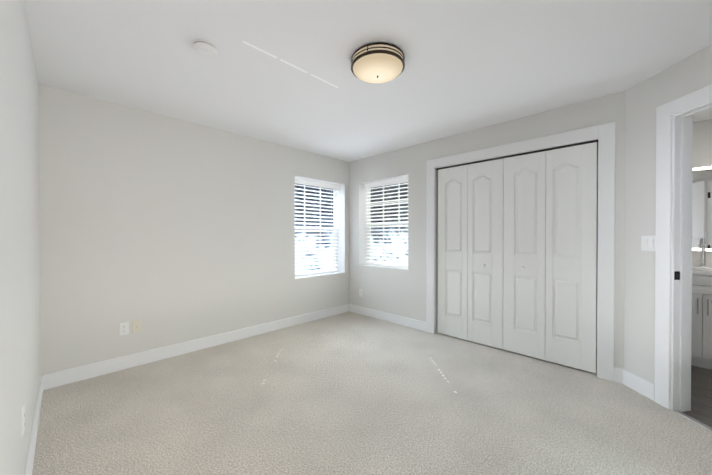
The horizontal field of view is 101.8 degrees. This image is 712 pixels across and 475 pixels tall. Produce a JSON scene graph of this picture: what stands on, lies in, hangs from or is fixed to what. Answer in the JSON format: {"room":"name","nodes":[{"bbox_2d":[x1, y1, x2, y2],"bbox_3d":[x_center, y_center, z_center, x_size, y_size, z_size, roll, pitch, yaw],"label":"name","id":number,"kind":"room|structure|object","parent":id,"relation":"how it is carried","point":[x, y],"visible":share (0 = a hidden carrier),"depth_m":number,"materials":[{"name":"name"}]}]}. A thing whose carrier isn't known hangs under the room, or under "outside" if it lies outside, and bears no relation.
{"room":"empty bedroom","nodes":[
{"label":"empty bedroom","id":0,"kind":"room"},
{"bbox_2d":[0,0,39,474],"bbox_3d":[-1.011,0.011,0.713,4.380,2.440,0.140,0,1,45],"label":"wall","id":1,"kind":"structure","parent":0,"point":[19,270],"depth_m":1.22,"materials":[{"name":"white paint"}]},
{"bbox_2d":[22,405,24,435],"bbox_3d":[-1.507,0.827,1.311,0.070,0.115,0.007,0,1,45],"label":"electrical outlet","id":2,"kind":"object","parent":1,"relation":"attached to","point":[23,418],"visible":1,"depth_m":1.29,"materials":[{"name":"white plastic"}]},
{"bbox_2d":[38,84,348,375],"bbox_3d":[-1.368,-0.008,3.659,0.270,2.440,3.830,0,1,45],"label":"wall","id":3,"kind":"structure","parent":0,"point":[167,231],"depth_m":2.87,"materials":[{"name":"white paint"}]},
{"bbox_2d":[119,322,128,335],"bbox_3d":[-2.147,0.846,2.679,0.007,0.115,0.070,0,1,45],"label":"electrical outlet","id":4,"kind":"object","parent":3,"relation":"attached to","point":[124,328],"visible":1,"depth_m":2.68,"materials":[{"name":"white plastic"}]},
{"bbox_2d":[132,320,140,332],"bbox_3d":[-2.078,0.845,2.742,0.017,0.115,0.070,0,1,45],"label":"outlet plate","id":5,"kind":"object","parent":3,"relation":"attached to","point":[136,326],"visible":1,"depth_m":2.74,"materials":[{"name":"beige plastic"}]},
{"bbox_2d":[295,176,344,278],"bbox_3d":[-0.605,-0.140,4.424,0.262,1.435,0.951,0,1,45],"label":"window unit","id":6,"kind":"structure","parent":3,"relation":"in","point":[340,226],"depth_m":4.69,"materials":[{"name":"white plastic"}]},
{"bbox_2d":[295,178,338,275],"bbox_3d":[-0.625,-0.145,4.444,0.082,1.413,0.941,0,1,45],"label":"window blinds","id":7,"kind":"object","parent":6,"relation":"attached to","point":[317,185],"visible":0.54,"depth_m":4.47,"materials":[{"name":"white plastic"}]},
{"bbox_2d":[25,0,711,161],"bbox_3d":[1.152,-1.257,2.061,6.090,0.080,5.110,0,1,45],"label":"ceiling","id":8,"kind":"structure","parent":0,"point":[277,72],"depth_m":1.97,"materials":[{"name":"white paint"}]},
{"bbox_2d":[193,39,217,57],"bbox_3d":[-0.957,-1.194,1.839,0.140,0.044,0.140,0,1,45],"label":"smoke detector","id":9,"kind":"object","parent":8,"relation":"attached to","point":[203,47],"visible":1,"depth_m":1.81,"materials":[{"name":"white plastic"}]},
{"bbox_2d":[351,42,404,82],"bbox_3d":[0.148,-1.155,1.978,0.366,0.124,0.366,0,1,45],"label":"ceiling light","id":10,"kind":"object","parent":8,"relation":"attached to","point":[379,62],"visible":1,"depth_m":1.88,"materials":[{"name":"beige glass"}]},
{"bbox_2d":[32,311,711,474],"bbox_3d":[0.397,1.250,2.337,4.650,0.061,4.420,0,1,45],"label":"floor carpet","id":11,"kind":"object","parent":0,"point":[348,393],"visible":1,"depth_m":1.99,"materials":[{"name":"beige carpet"}]},
{"bbox_2d":[349,91,624,368],"bbox_3d":[1.198,-0.007,3.626,3.426,2.440,0.270,0,1,45],"label":"wall","id":12,"kind":"structure","parent":0,"point":[399,292],"depth_m":3.75,"materials":[{"name":"white paint"}]},
{"bbox_2d":[359,174,407,269],"bbox_3d":[0.467,-0.209,4.341,0.941,1.305,0.262,0,1,45],"label":"window unit","id":13,"kind":"structure","parent":12,"relation":"in","point":[362,224],"depth_m":4.60,"materials":[{"name":"white plastic"}]},
{"bbox_2d":[365,177,407,267],"bbox_3d":[0.487,-0.215,4.361,0.931,1.283,0.082,0,1,45],"label":"window blinds","id":14,"kind":"object","parent":13,"relation":"attached to","point":[387,182],"visible":0.75,"depth_m":4.38,"materials":[{"name":"white plastic"}]},
{"bbox_2d":[437,142,597,372],"bbox_3d":[1.576,0.178,3.098,1.544,2.048,0.069,0,1,45],"label":"closet doors","id":15,"kind":"structure","parent":12,"relation":"in","point":[517,254],"depth_m":2.96,"materials":[{"name":"white wood"}]},
{"bbox_2d":[426,122,614,380],"bbox_3d":[1.641,0.118,3.176,1.800,2.195,0.288,0,1,45],"label":"trim","id":16,"kind":"structure","parent":12,"relation":"attached to","point":[603,136],"depth_m":2.52,"materials":[{"name":"white wood"}]},
{"bbox_2d":[596,155,597,348],"bbox_3d":[1.950,-0.006,3.487,1.790,2.440,0.590,0,1,45],"label":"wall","id":17,"kind":"structure","parent":0,"point":[597,220],"depth_m":3.15,"materials":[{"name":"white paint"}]},
{"bbox_2d":[624,44,711,384],"bbox_3d":[2.300,0.005,1.720,0.120,2.440,1.381,0,0,0],"label":"wall","id":18,"kind":"structure","parent":0,"point":[644,99],"depth_m":2.25,"materials":[{"name":"white paint"}]},
{"bbox_2d":[24,304,654,474],"bbox_3d":[0.191,1.163,2.035,4.240,0.120,3.420,0,1,45],"label":"baseboard","id":19,"kind":"structure","parent":18,"relation":"attached to","point":[621,376],"depth_m":2.79,"materials":[{"name":"white wood"}]},
{"bbox_2d":[641,235,655,250],"bbox_3d":[2.233,0.044,2.207,0.009,0.118,0.116,0,0,0],"label":"light switch","id":20,"kind":"object","parent":18,"relation":"attached to","point":[648,242],"visible":0.88,"depth_m":2.21,"materials":[{"name":"white plastic"}]},
{"bbox_2d":[654,84,711,430],"bbox_3d":[2.300,0.135,1.646,0.156,2.189,1.000,0,0,0],"label":"door frame","id":21,"kind":"structure","parent":18,"relation":"attached to","point":[673,248],"depth_m":2.04,"materials":[{"name":"wood"},{"name":"paint"}]},
{"bbox_2d":[683,365,711,427],"bbox_3d":[3.294,1.258,1.689,2.499,0.054,2.650,0,1,45],"label":"floor","id":22,"kind":"structure","parent":0,"point":[701,394],"depth_m":2.25,"materials":[{"name":"wood"}]},
{"bbox_2d":[691,273,711,368],"bbox_3d":[3.743,0.784,2.507,1.774,0.880,0.606,0,1,45],"label":"bathroom vanity","id":23,"kind":"object","parent":22,"relation":"on","point":[701,340],"depth_m":2.68,"materials":[{"name":"painted wood"},{"name":"stone"},{"name":"metal"}]},
{"bbox_2d":[692,269,711,272],"bbox_3d":[3.756,0.327,2.511,1.783,0.035,0.578,0,1,45],"label":"countertop","id":24,"kind":"structure","parent":23,"relation":"on","point":[693,270],"depth_m":2.70,"materials":[{"name":"white stone"}]},
{"bbox_2d":[693,237,706,264],"bbox_3d":[3.516,0.149,2.950,0.098,0.314,0.178,0,1,45],"label":"faucet","id":25,"kind":"object","parent":24,"relation":"on","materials":[{"name":"silver metal"}]},
{"bbox_2d":[692,265,711,268],"bbox_3d":[3.431,0.355,2.834,0.380,0.104,0.380,0,1,45],"label":"sink","id":26,"kind":"object","parent":24,"relation":"in","point":[693,266],"depth_m":2.96,"materials":[{"name":"white ceramic"}]},
{"bbox_2d":[692,119,711,256],"bbox_3d":[4.122,-0.001,2.641,2.370,2.440,0.120,0,1,45],"label":"wall","id":27,"kind":"structure","parent":0,"point":[702,143],"depth_m":3.03,"materials":[{"name":"white paint"}]},
{"bbox_2d":[692,166,711,250],"bbox_3d":[3.918,-0.294,2.731,1.550,0.875,0.032,0,1,45],"label":"bathroom mirror","id":28,"kind":"object","parent":27,"relation":"attached to","point":[702,205],"depth_m":3.02,"materials":[{"name":"white mirror"}]},
{"bbox_2d":[692,257,711,264],"bbox_3d":[3.953,0.258,2.709,1.783,0.100,0.020,0,1,45],"label":"backsplash","id":29,"kind":"structure","parent":27,"relation":"attached to","point":[695,260],"depth_m":3.04,"materials":[{"name":"beige tile"}]},
{"label":"outside","id":30,"kind":"structure","parent":0,"visible":0},
{"bbox_2d":[295,182,407,271],"bbox_3d":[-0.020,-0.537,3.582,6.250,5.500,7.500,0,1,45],"label":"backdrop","id":31,"kind":"structure","parent":30,"point":[329,198],"depth_m":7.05,"materials":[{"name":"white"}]}
]}

